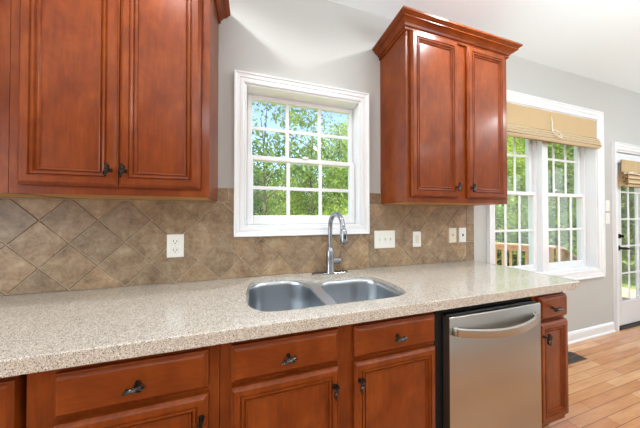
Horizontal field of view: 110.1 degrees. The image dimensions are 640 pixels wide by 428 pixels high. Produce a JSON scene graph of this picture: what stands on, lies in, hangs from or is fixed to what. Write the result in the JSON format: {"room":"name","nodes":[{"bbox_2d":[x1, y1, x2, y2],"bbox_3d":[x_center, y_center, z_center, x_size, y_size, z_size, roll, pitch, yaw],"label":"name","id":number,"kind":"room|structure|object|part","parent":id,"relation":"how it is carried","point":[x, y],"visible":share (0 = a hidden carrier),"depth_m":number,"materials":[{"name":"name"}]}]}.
{"room":"kitchen","nodes":[
{"label":"kitchen","id":0,"kind":"room"},
{"bbox_2d":[69,0,639,331],"bbox_3d":[1.279,-0.085,1.977,9.600,2.765,0.150,0,-1,-17],"label":"wall","id":1,"kind":"structure","parent":0,"point":[321,42],"depth_m":1.59,"materials":[{"name":"grey paint"}]},
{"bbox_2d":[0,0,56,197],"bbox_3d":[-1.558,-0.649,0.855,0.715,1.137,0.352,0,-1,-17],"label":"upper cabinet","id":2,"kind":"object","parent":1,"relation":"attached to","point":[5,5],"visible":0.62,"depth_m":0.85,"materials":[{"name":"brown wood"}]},
{"bbox_3d":[-1.528,-0.618,0.758,0.715,1.074,0.019,0,-1,-17],"label":"frame","id":3,"kind":"part","parent":2,"relation":"part of","materials":[{"name":"brown wood"}]},
{"bbox_3d":[-1.570,-0.088,0.889,0.682,0.014,0.266,0,-1,-17],"label":"panel","id":4,"kind":"part","parent":2,"relation":"part of","materials":[{"name":"brown wood"}]},
{"bbox_2d":[9,0,230,200],"bbox_3d":[-0.852,-0.646,1.070,0.756,1.137,0.352,0,-1,-17],"label":"upper cabinet","id":5,"kind":"object","parent":1,"relation":"attached to","point":[110,99],"visible":1,"depth_m":0.94,"materials":[{"name":"brown wood"}]},
{"bbox_3d":[-0.996,-0.627,0.897,0.313,1.026,0.026,0,-1,-17],"label":"door","id":6,"kind":"part","parent":5,"relation":"part of","materials":[{"name":"brown wood"}]},
{"bbox_3d":[-0.996,-0.627,0.898,0.185,0.898,0.006,0,-1,-17],"label":"panel","id":7,"kind":"part","parent":5,"relation":"part of","materials":[{"name":"brown wood"}]},
{"bbox_3d":[-0.860,-0.178,0.904,0.022,0.056,0.034,0,-1,-17],"label":"knob","id":8,"kind":"part","parent":5,"relation":"part of","materials":[{"name":"grey metal"}]},
{"bbox_3d":[-0.811,-0.177,0.919,0.022,0.056,0.034,0,-1,-17],"label":"knob","id":9,"kind":"part","parent":5,"relation":"part of","materials":[{"name":"grey metal"}]},
{"bbox_3d":[-0.896,-0.086,1.095,0.657,0.014,0.266,0,-1,-17],"label":"panel","id":10,"kind":"part","parent":5,"relation":"part of","materials":[{"name":"brown wood"}]},
{"bbox_3d":[-0.696,-0.626,0.989,0.306,1.026,0.026,0,-1,-17],"label":"door","id":11,"kind":"part","parent":5,"relation":"part of","materials":[{"name":"brown wood"}]},
{"bbox_3d":[-0.696,-0.626,0.990,0.178,0.898,0.006,0,-1,-17],"label":"panel","id":12,"kind":"part","parent":5,"relation":"part of","materials":[{"name":"brown wood"}]},
{"bbox_3d":[-0.852,-1.177,1.075,0.756,0.075,0.352,0,-1,-17],"label":"crown moulding","id":13,"kind":"part","parent":5,"relation":"part of","materials":[{"name":"brown wood"}]},
{"bbox_2d":[0,188,473,295],"bbox_3d":[-0.331,0.115,1.401,3.426,0.540,0.008,0,-1,-17],"label":"backsplash","id":14,"kind":"structure","parent":1,"relation":"attached to","point":[47,244],"depth_m":1.24,"materials":[{"name":"beige tile"}]},
{"bbox_2d":[167,234,183,257],"bbox_3d":[-0.807,0.178,1.246,0.083,0.128,0.010,0,-1,-17],"label":"outlet","id":15,"kind":"object","parent":14,"relation":"attached to","point":[175,242],"visible":1,"depth_m":1.24,"materials":[{"name":"white plastic"}]},
{"bbox_2d":[172,247,178,252],"bbox_3d":[-0.806,0.202,1.243,0.034,0.030,0.003,0,-1,-17],"label":"socket","id":16,"kind":"object","parent":15,"relation":"attached to","point":[174,249],"depth_m":1.24,"materials":[{"name":"white plastic"}]},
{"bbox_2d":[172,239,178,243],"bbox_3d":[-0.806,0.154,1.244,0.034,0.030,0.003,0,-1,-17],"label":"socket","id":17,"kind":"object","parent":15,"relation":"attached to","point":[174,241],"depth_m":1.24,"materials":[{"name":"white plastic"}]},
{"bbox_2d":[374,230,394,248],"bbox_3d":[0.478,0.186,1.633,0.172,0.128,0.018,0,-1,-17],"label":"switch plate","id":18,"kind":"object","parent":14,"relation":"attached to","point":[382,239],"visible":1,"depth_m":1.64,"materials":[{"name":"white plastic"}]},
{"bbox_2d":[413,231,420,246],"bbox_3d":[0.748,0.194,1.720,0.074,0.118,0.009,0,-1,-17],"label":"switch plate","id":19,"kind":"object","parent":14,"relation":"attached to","point":[416,235],"visible":1,"depth_m":1.72,"materials":[{"name":"white plastic"}]},
{"bbox_2d":[449,228,455,242],"bbox_3d":[1.085,0.174,1.819,0.076,0.120,0.018,0,-1,-17],"label":"switch plate","id":20,"kind":"object","parent":14,"relation":"attached to","point":[452,231],"visible":1,"depth_m":1.82,"materials":[{"name":"beige plastic"}]},
{"bbox_2d":[459,228,465,241],"bbox_3d":[1.184,0.174,1.855,0.076,0.120,0.008,0,-1,-17],"label":"wall jack","id":21,"kind":"object","parent":14,"relation":"attached to","point":[462,231],"visible":1,"depth_m":1.85,"materials":[{"name":"white plastic"}]},
{"bbox_2d":[234,69,369,236],"bbox_3d":[-0.104,-0.360,1.543,0.902,0.999,0.176,0,-1,-17],"label":"window","id":22,"kind":"structure","parent":1,"relation":"in","point":[249,87],"depth_m":1.51,"materials":[{"name":"white paint"}]},
{"bbox_3d":[-0.119,-0.570,1.592,0.758,0.437,0.035,0,-1,-17],"label":"sash","id":23,"kind":"part","parent":22,"relation":"part of","materials":[{"name":"white paint"}]},
{"bbox_3d":[-0.109,-0.156,1.552,0.756,0.446,0.035,0,-1,-17],"label":"sash","id":24,"kind":"part","parent":22,"relation":"part of","materials":[{"name":"white paint"}]},
{"bbox_2d":[372,5,522,205],"bbox_3d":[0.913,-0.641,1.608,1.003,1.137,0.352,0,-1,-17],"label":"upper cabinet","id":25,"kind":"object","parent":1,"relation":"attached to","point":[443,103],"visible":1,"depth_m":1.47,"materials":[{"name":"brown wood"}]},
{"bbox_3d":[0.734,-0.621,1.425,0.369,1.026,0.026,0,-1,-17],"label":"door","id":26,"kind":"part","parent":25,"relation":"part of","materials":[{"name":"brown wood"}]},
{"bbox_3d":[0.733,-0.621,1.426,0.241,0.898,0.006,0,-1,-17],"label":"panel","id":27,"kind":"part","parent":25,"relation":"part of","materials":[{"name":"brown wood"}]},
{"bbox_3d":[0.901,-0.080,1.643,0.838,0.014,0.266,0,-1,-17],"label":"panel","id":28,"kind":"part","parent":25,"relation":"part of","materials":[{"name":"brown wood"}]},
{"bbox_3d":[0.913,-1.172,1.614,1.003,0.075,0.352,0,-1,-17],"label":"crown moulding","id":29,"kind":"part","parent":25,"relation":"part of","materials":[{"name":"brown wood"}]},
{"bbox_3d":[0.942,-0.610,1.512,0.871,1.074,0.019,0,-1,-17],"label":"frame","id":30,"kind":"part","parent":25,"relation":"part of","materials":[{"name":"brown wood"}]},
{"bbox_3d":[1.015,-0.172,1.476,0.022,0.056,0.034,0,-1,-17],"label":"knob","id":31,"kind":"part","parent":25,"relation":"part of","materials":[{"name":"grey metal"}]},
{"bbox_3d":[1.157,-0.620,1.554,0.353,1.026,0.026,0,-1,-17],"label":"door","id":32,"kind":"part","parent":25,"relation":"part of","materials":[{"name":"brown wood"}]},
{"bbox_3d":[1.157,-0.620,1.555,0.225,0.898,0.006,0,-1,-17],"label":"panel","id":33,"kind":"part","parent":25,"relation":"part of","materials":[{"name":"brown wood"}]},
{"bbox_2d":[486,90,605,279],"bbox_3d":[2.249,-0.218,2.260,1.700,1.783,0.178,0,-1,-17],"label":"window","id":34,"kind":"structure","parent":1,"relation":"in","point":[589,168],"depth_m":2.31,"materials":[{"name":"white paint"}]},
{"bbox_3d":[1.845,-0.588,2.208,0.663,0.805,0.035,0,-1,-17],"label":"sash","id":35,"kind":"part","parent":34,"relation":"part of","materials":[{"name":"white paint"}]},
{"bbox_3d":[1.856,0.166,2.164,0.663,0.772,0.035,0,-1,-17],"label":"sash","id":36,"kind":"part","parent":34,"relation":"part of","materials":[{"name":"white paint"}]},
{"bbox_3d":[1.850,-0.219,2.190,0.695,1.585,0.070,0,-1,-17],"label":"frame","id":37,"kind":"part","parent":34,"relation":"part of","materials":[{"name":"white paint"}]},
{"bbox_2d":[507,102,601,148],"bbox_3d":[2.275,-0.851,2.182,1.496,0.315,0.083,0,-1,-17],"label":"roman shade","id":38,"kind":"object","parent":34,"relation":"attached to","point":[525,122],"visible":0.9,"depth_m":2.17,"materials":[{"name":"fabric"}]},
{"bbox_3d":[2.268,-0.839,2.164,0.126,0.224,0.053,0,-1,-17],"label":"tied cord","id":39,"kind":"part","parent":38,"relation":"part of","materials":[{"name":"white fabric"}]},
{"bbox_3d":[2.615,0.168,2.396,0.686,0.772,0.035,0,-1,-17],"label":"sash","id":40,"kind":"part","parent":34,"relation":"part of","materials":[{"name":"white paint"}]},
{"bbox_3d":[2.609,-0.216,2.421,0.718,1.585,0.070,0,-1,-17],"label":"frame","id":41,"kind":"part","parent":34,"relation":"part of","materials":[{"name":"white paint"}]},
{"bbox_3d":[2.604,-0.585,2.440,0.686,0.805,0.035,0,-1,-17],"label":"sash","id":42,"kind":"part","parent":34,"relation":"part of","materials":[{"name":"white paint"}]},
{"bbox_2d":[568,322,615,344],"bbox_3d":[2.261,1.247,2.172,2.100,0.105,0.024,0,-1,-17],"label":"baseboard","id":43,"kind":"structure","parent":1,"relation":"attached to","point":[579,335],"depth_m":2.35,"materials":[{"name":"white paint"}]},
{"bbox_2d":[605,200,609,210],"bbox_3d":[3.189,-0.092,2.477,0.075,0.120,0.009,0,-1,-17],"label":"switch plate","id":44,"kind":"object","parent":1,"relation":"attached to","point":[607,202],"visible":1,"depth_m":2.47,"materials":[{"name":"white plastic"}]},
{"bbox_2d":[605,213,609,223],"bbox_3d":[3.189,0.050,2.475,0.075,0.120,0.009,0,-1,-17],"label":"switch plate","id":45,"kind":"object","parent":1,"relation":"attached to","point":[607,215],"visible":1,"depth_m":2.47,"materials":[{"name":"white plastic"}]},
{"bbox_2d":[611,142,639,331],"bbox_3d":[3.750,0.250,2.691,1.005,2.110,0.220,0,-1,-17],"label":"door","id":46,"kind":"structure","parent":1,"relation":"in","point":[626,312],"depth_m":2.57,"materials":[{"name":"white paint"}]},
{"bbox_3d":[3.445,0.386,2.525,0.146,0.060,0.082,0,-1,-17],"label":"lever handle","id":47,"kind":"part","parent":46,"relation":"part of","materials":[{"name":"black metal"}]},
{"bbox_2d":[618,159,639,187],"bbox_3d":[3.749,-0.459,2.606,0.750,0.310,0.088,0,-1,-17],"label":"roman shade","id":48,"kind":"object","parent":46,"relation":"attached to","point":[629,176],"visible":1,"depth_m":2.54,"materials":[{"name":"fabric"}]},
{"bbox_3d":[3.748,-0.537,2.625,0.742,0.153,0.009,0,-1,-17],"label":"flat panel","id":49,"kind":"part","parent":48,"relation":"part of","materials":[{"name":"fabric"}]},
{"bbox_3d":[3.749,0.218,2.659,0.636,1.619,0.006,0,-1,-17],"label":"glass frame","id":50,"kind":"part","parent":46,"relation":"part of","materials":[{"name":"white paint"}]},
{"bbox_2d":[328,0,639,92],"bbox_3d":[1.943,-1.550,-0.183,9.900,0.120,4.700,0,-1,-17],"label":"ceiling","id":51,"kind":"structure","parent":0,"point":[599,40],"depth_m":1.75,"materials":[{"name":"white paint"}]},
{"bbox_2d":[542,325,639,427],"bbox_3d":[1.943,1.325,-0.213,9.900,0.100,4.700,0,-1,-17],"label":"floor","id":52,"kind":"structure","parent":0,"point":[604,387],"depth_m":1.71,"materials":[{"name":"brown wood"}]},
{"bbox_2d":[0,374,26,427],"bbox_3d":[-1.381,0.855,0.729,0.988,0.859,0.660,0,-1,-17],"label":"base cabinet","id":53,"kind":"object","parent":52,"relation":"on","point":[13,389],"visible":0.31,"depth_m":0.60,"materials":[{"name":"brown wood"}]},
{"bbox_3d":[-1.112,0.789,0.515,0.598,0.677,0.026,0,-1,-17],"label":"door","id":54,"kind":"part","parent":53,"relation":"part of","materials":[{"name":"brown wood"}]},
{"bbox_2d":[0,260,579,377],"bbox_3d":[-0.232,0.405,1.094,3.438,0.044,0.648,0,-1,-17],"label":"countertop","id":55,"kind":"structure","parent":53,"relation":"on","point":[46,331],"depth_m":0.89,"materials":[{"name":"beige stone"}]},
{"bbox_2d":[246,279,403,311],"bbox_3d":[0.015,0.518,1.178,0.816,0.227,0.526,0,-1,-17],"label":"sink","id":56,"kind":"object","parent":55,"relation":"in","point":[284,295],"visible":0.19,"depth_m":1.32,"materials":[{"name":"silver metal"}]},
{"bbox_3d":[-0.185,0.515,1.117,0.334,0.223,0.461,0,-1,-17],"label":"bowl","id":57,"kind":"part","parent":56,"relation":"part of","materials":[{"name":"silver metal"}]},
{"bbox_3d":[0.210,0.498,1.189,0.362,0.188,0.367,0,-1,-17],"label":"bowl","id":58,"kind":"part","parent":56,"relation":"part of","materials":[{"name":"silver metal"}]},
{"bbox_2d":[312,212,347,275],"bbox_3d":[0.089,0.186,1.384,0.246,0.401,0.221,0,-1,-17],"label":"kitchen faucet","id":59,"kind":"object","parent":55,"relation":"on","point":[330,260],"visible":1,"depth_m":1.44,"materials":[{"name":"grey metal"}]},
{"bbox_3d":[0.066,0.383,1.459,0.246,0.008,0.054,0,-1,-17],"label":"plate","id":60,"kind":"part","parent":59,"relation":"part of","materials":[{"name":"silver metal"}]},
{"bbox_3d":[0.100,0.106,1.390,0.030,0.241,0.190,0,-1,-25],"label":"gooseneck spout","id":61,"kind":"part","parent":59,"relation":"part of","materials":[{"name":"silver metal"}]},
{"bbox_2d":[26,344,219,427],"bbox_3d":[-0.659,0.857,0.949,0.494,0.859,0.661,0,-1,-17],"label":"base cabinet","id":62,"kind":"object","parent":52,"relation":"on","point":[181,388],"visible":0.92,"depth_m":0.68,"materials":[{"name":"brown wood"}]},
{"bbox_3d":[-0.559,0.863,0.682,0.393,0.538,0.026,0,-1,-17],"label":"door","id":63,"kind":"part","parent":62,"relation":"part of","materials":[{"name":"brown wood"}]},
{"bbox_3d":[-0.560,0.514,0.686,0.393,0.123,0.024,0,-1,-17],"label":"drawer","id":64,"kind":"part","parent":62,"relation":"part of","materials":[{"name":"brown wood"}]},
{"bbox_3d":[-0.546,0.513,0.659,0.056,0.020,0.034,0,-1,-17],"label":"knob","id":65,"kind":"part","parent":62,"relation":"part of","materials":[{"name":"grey metal"}]},
{"bbox_3d":[-0.560,0.863,0.683,0.289,0.434,0.006,0,-1,-17],"label":"panel","id":66,"kind":"part","parent":62,"relation":"part of","materials":[{"name":"brown wood"}]},
{"bbox_3d":[-0.378,0.663,0.709,0.022,0.056,0.034,0,-1,-17],"label":"knob","id":67,"kind":"part","parent":62,"relation":"part of","materials":[{"name":"grey metal"}]},
{"bbox_2d":[220,279,434,427],"bbox_3d":[0.012,0.860,1.154,0.905,0.859,0.661,0,-1,-17],"label":"base cabinet","id":68,"kind":"object","parent":52,"relation":"on","point":[377,373],"visible":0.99,"depth_m":0.86,"materials":[{"name":"brown wood"}]},
{"bbox_3d":[-0.115,0.515,0.822,0.392,0.123,0.024,0,-1,-17],"label":"false drawer","id":69,"kind":"part","parent":68,"relation":"part of","materials":[{"name":"brown wood"}]},
{"bbox_3d":[-0.115,0.865,0.817,0.392,0.538,0.026,0,-1,-17],"label":"door","id":70,"kind":"part","parent":68,"relation":"part of","materials":[{"name":"brown wood"}]},
{"bbox_3d":[-0.115,0.865,0.818,0.288,0.434,0.006,0,-1,-17],"label":"panel","id":71,"kind":"part","parent":68,"relation":"part of","materials":[{"name":"brown wood"}]},
{"bbox_3d":[-0.109,0.514,0.793,0.056,0.020,0.034,0,-1,-17],"label":"knob","id":72,"kind":"part","parent":68,"relation":"part of","materials":[{"name":"grey metal"}]},
{"bbox_3d":[0.060,0.665,0.843,0.022,0.056,0.034,0,-1,-17],"label":"knob","id":73,"kind":"part","parent":68,"relation":"part of","materials":[{"name":"grey metal"}]},
{"bbox_3d":[0.164,0.665,0.874,0.022,0.056,0.034,0,-1,-17],"label":"knob","id":74,"kind":"part","parent":68,"relation":"part of","materials":[{"name":"grey metal"}]},
{"bbox_3d":[0.328,0.516,0.957,0.401,0.123,0.024,0,-1,-17],"label":"false drawer","id":75,"kind":"part","parent":68,"relation":"part of","materials":[{"name":"brown wood"}]},
{"bbox_3d":[0.328,0.866,0.953,0.401,0.538,0.026,0,-1,-17],"label":"door","id":76,"kind":"part","parent":68,"relation":"part of","materials":[{"name":"brown wood"}]},
{"bbox_3d":[0.328,0.866,0.954,0.297,0.434,0.006,0,-1,-17],"label":"panel","id":77,"kind":"part","parent":68,"relation":"part of","materials":[{"name":"brown wood"}]},
{"bbox_3d":[0.332,0.515,0.927,0.056,0.020,0.034,0,-1,-17],"label":"knob","id":78,"kind":"part","parent":68,"relation":"part of","materials":[{"name":"grey metal"}]},
{"bbox_2d":[433,297,541,427],"bbox_3d":[0.777,0.857,1.343,0.652,0.848,0.693,0,-1,-17],"label":"dishwasher","id":79,"kind":"object","parent":52,"relation":"on","point":[488,355],"visible":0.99,"depth_m":1.06,"materials":[{"name":"silver metal"}]},
{"bbox_3d":[0.869,0.533,1.050,0.553,0.050,0.073,0,-1,-17],"label":"bar handle","id":80,"kind":"part","parent":79,"relation":"part of","materials":[{"name":"silver metal"}]},
{"bbox_2d":[530,292,568,426],"bbox_3d":[1.212,0.863,1.520,0.271,0.859,0.661,0,-1,-17],"label":"base cabinet","id":81,"kind":"object","parent":52,"relation":"on","point":[554,327],"visible":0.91,"depth_m":1.25,"materials":[{"name":"brown wood"}]},
{"bbox_3d":[1.220,0.668,1.196,0.022,0.056,0.034,0,-1,-17],"label":"knob","id":82,"kind":"part","parent":81,"relation":"part of","materials":[{"name":"grey metal"}]},
{"bbox_3d":[1.305,0.519,1.255,0.233,0.123,0.024,0,-1,-17],"label":"drawer","id":83,"kind":"part","parent":81,"relation":"part of","materials":[{"name":"brown wood"}]},
{"bbox_3d":[1.304,0.869,1.252,0.129,0.434,0.006,0,-1,-17],"label":"panel","id":84,"kind":"part","parent":81,"relation":"part of","materials":[{"name":"brown wood"}]},
{"bbox_3d":[1.305,0.869,1.250,0.233,0.538,0.026,0,-1,-17],"label":"door","id":85,"kind":"part","parent":81,"relation":"part of","materials":[{"name":"brown wood"}]},
{"bbox_3d":[1.289,0.519,1.219,0.056,0.020,0.034,0,-1,-17],"label":"knob","id":86,"kind":"part","parent":81,"relation":"part of","materials":[{"name":"grey metal"}]},
{"bbox_2d":[568,351,586,364],"bbox_3d":[2.246,1.296,2.015,0.280,0.005,0.115,0,-1,-17],"label":"floor vent","id":87,"kind":"object","parent":52,"relation":"in","point":[572,357],"visible":0.57,"depth_m":2.00,"materials":[{"name":"grey metal"}]},
{"label":"outside","id":88,"kind":"structure","parent":0,"visible":0},
{"bbox_2d":[497,253,635,289],"bbox_3d":[13.852,1.214,38.551,129.000,2.509,62.400,0,-1,-17],"label":"ground","id":89,"kind":"structure","parent":88,"point":[625,268],"depth_m":7.55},
{"bbox_2d":[253,204,269,214],"bbox_3d":[-4.901,0.377,11.554,4.406,4.057,4.759,0,-1,30],"label":"leafy bush","id":90,"kind":"object","parent":89,"relation":"on","point":[256,206],"visible":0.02,"depth_m":12.08,"materials":[{"name":"green plant"}]},
{"bbox_2d":[253,166,272,214],"bbox_3d":[-6.126,-1.564,22.190,4.160,7.241,4.307,0,-1,29],"label":"leafy tree","id":91,"kind":"object","parent":89,"relation":"on","point":[260,194],"visible":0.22,"depth_m":21.54,"materials":[{"name":"green plant"}]},
{"bbox_2d":[253,198,313,214],"bbox_3d":[-1.973,0.850,12.419,4.918,3.573,4.543,0,-1,-4],"label":"leafy bush","id":92,"kind":"object","parent":89,"relation":"on","point":[280,212],"visible":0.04,"depth_m":11.90,"materials":[{"name":"green plant"}]},
{"bbox_2d":[257,168,309,214],"bbox_3d":[-2.526,-0.711,16.423,3.951,6.089,4.004,0,-1,7],"label":"leafy tree","id":93,"kind":"object","parent":89,"relation":"on","point":[297,195],"visible":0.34,"depth_m":15.87,"materials":[{"name":"green plant"}]},
{"bbox_2d":[252,101,328,214],"bbox_3d":[-2.222,-1.272,8.733,5.118,7.294,5.030,0,-1,-32],"label":"leafy tree","id":94,"kind":"object","parent":89,"relation":"on","point":[276,144],"visible":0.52,"depth_m":8.68,"materials":[{"name":"green plant"}]},
{"bbox_2d":[253,105,347,214],"bbox_3d":[-0.451,-1.757,11.654,5.785,8.389,5.885,0,-1,1],"label":"leafy tree","id":95,"kind":"object","parent":89,"relation":"on","point":[301,151],"visible":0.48,"depth_m":11.16,"materials":[{"name":"green plant"}]},
{"bbox_2d":[285,167,317,214],"bbox_3d":[-1.709,-1.490,21.959,4.160,7.241,4.307,0,-1,-8],"label":"leafy tree","id":96,"kind":"object","parent":89,"relation":"on","point":[303,192],"visible":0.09,"depth_m":21.46,"materials":[{"name":"green plant"}]},
{"bbox_2d":[303,185,333,214],"bbox_3d":[0.104,-0.933,27.925,7.138,6.085,6.610,0,-1,-36],"label":"leafy bush","id":97,"kind":"object","parent":89,"relation":"on","point":[325,185],"visible":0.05,"depth_m":26.67,"materials":[{"name":"green plant"}]},
{"bbox_2d":[292,115,347,214],"bbox_3d":[1.392,-2.226,15.567,6.135,9.330,6.054,1,-1,-43],"label":"leafy tree","id":98,"kind":"object","parent":89,"relation":"on","point":[344,196],"visible":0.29,"depth_m":14.68,"materials":[{"name":"green plant"}]},
{"bbox_2d":[301,197,347,214],"bbox_3d":[1.423,0.837,11.194,4.543,3.573,4.918,0,-1,25],"label":"leafy bush","id":99,"kind":"object","parent":89,"relation":"on","point":[329,212],"visible":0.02,"depth_m":11.05,"materials":[{"name":"green plant"}]},
{"bbox_2d":[496,223,514,265],"bbox_3d":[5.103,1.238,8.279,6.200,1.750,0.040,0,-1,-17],"label":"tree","id":100,"kind":"object","parent":89,"relation":"on","point":[498,225],"visible":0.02,"depth_m":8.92,"materials":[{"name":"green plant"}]},
{"bbox_2d":[495,136,525,210],"bbox_3d":[14.141,-2.351,17.133,6.245,9.624,6.329,0,-1,30],"label":"leafy tree","id":101,"kind":"object","parent":89,"relation":"on","point":[508,146],"visible":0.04,"depth_m":16.15,"materials":[{"name":"green plant"}]},
{"bbox_2d":[495,136,561,229],"bbox_3d":[7.047,-1.575,10.367,5.166,7.856,5.098,0,-1,12],"label":"leafy tree","id":102,"kind":"object","parent":89,"relation":"on","point":[518,161],"visible":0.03,"depth_m":9.17,"materials":[{"name":"green plant"}]},
{"bbox_2d":[501,136,624,242],"bbox_3d":[12.453,-1.842,11.842,5.480,8.446,5.554,0,-1,27],"label":"leafy tree","id":103,"kind":"object","parent":89,"relation":"on","point":[559,178],"visible":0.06,"depth_m":11.47,"materials":[{"name":"green plant"}]},
{"bbox_2d":[495,190,632,265],"bbox_3d":[8.389,0.811,8.726,4.918,3.573,4.543,0,-1,-29],"label":"leafy bush","id":104,"kind":"object","parent":89,"relation":"on","point":[564,216],"visible":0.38,"depth_m":8.24,"materials":[{"name":"green plant"}]},
{"bbox_2d":[548,144,634,232],"bbox_3d":[10.489,-2.022,6.834,4.965,8.643,5.140,0,-1,-21],"label":"leafy tree","id":105,"kind":"object","parent":89,"relation":"on","point":[631,189],"visible":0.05,"depth_m":7.40,"materials":[{"name":"green plant"}]},
{"bbox_2d":[548,199,634,268],"bbox_3d":[11.575,0.813,8.901,4.918,3.573,4.543,-1,-1,43],"label":"leafy bush","id":106,"kind":"object","parent":89,"relation":"on","point":[632,252],"visible":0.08,"depth_m":8.06,"materials":[{"name":"green plant"}]},
{"bbox_2d":[622,287,635,299],"bbox_3d":[3.449,1.796,3.755,5.600,0.640,1.981,0,-1,-17],"label":"wooden deck","id":107,"kind":"object","parent":89,"relation":"on","point":[624,290],"visible":0.03,"depth_m":4.16,"materials":[{"name":"brown wood"}]},
{"bbox_2d":[495,243,555,265],"bbox_3d":[3.806,1.032,4.341,1.060,0.900,0.140,0,-1,35],"label":"deck railing","id":108,"kind":"object","parent":107,"relation":"on","point":[511,247],"visible":0.25,"depth_m":4.34,"materials":[{"name":"brown wood"}]},
{"bbox_3d":[3.806,0.665,4.345,0.860,0.094,0.040,0,-1,35],"label":"rail","id":109,"kind":"part","parent":108,"relation":"part of","materials":[{"name":"brown wood"}]},
{"bbox_3d":[3.806,0.600,4.346,1.060,0.035,0.140,0,-1,35],"label":"rail","id":110,"kind":"part","parent":108,"relation":"part of","materials":[{"name":"brown wood"}]},
{"bbox_3d":[4.191,1.047,4.072,0.090,0.864,0.090,0,-1,35],"label":"post","id":111,"kind":"part","parent":108,"relation":"part of","materials":[{"name":"brown wood"}]},
{"bbox_2d":[555,246,576,261],"bbox_3d":[4.712,1.325,4.144,0.880,1.490,0.140,0,-1,-17],"label":"deck railing","id":112,"kind":"object","parent":107,"relation":"attached to","point":[564,253],"visible":0.2,"depth_m":4.02,"materials":[{"name":"brown wood"}]},
{"bbox_3d":[4.348,1.342,4.033,0.090,1.454,0.090,0,-1,-17],"label":"post","id":113,"kind":"part","parent":112,"relation":"part of","materials":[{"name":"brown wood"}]},
{"bbox_3d":[4.712,0.883,4.149,0.680,0.534,0.040,0,-1,-17],"label":"rail","id":114,"kind":"part","parent":112,"relation":"part of","materials":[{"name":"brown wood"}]}
]}

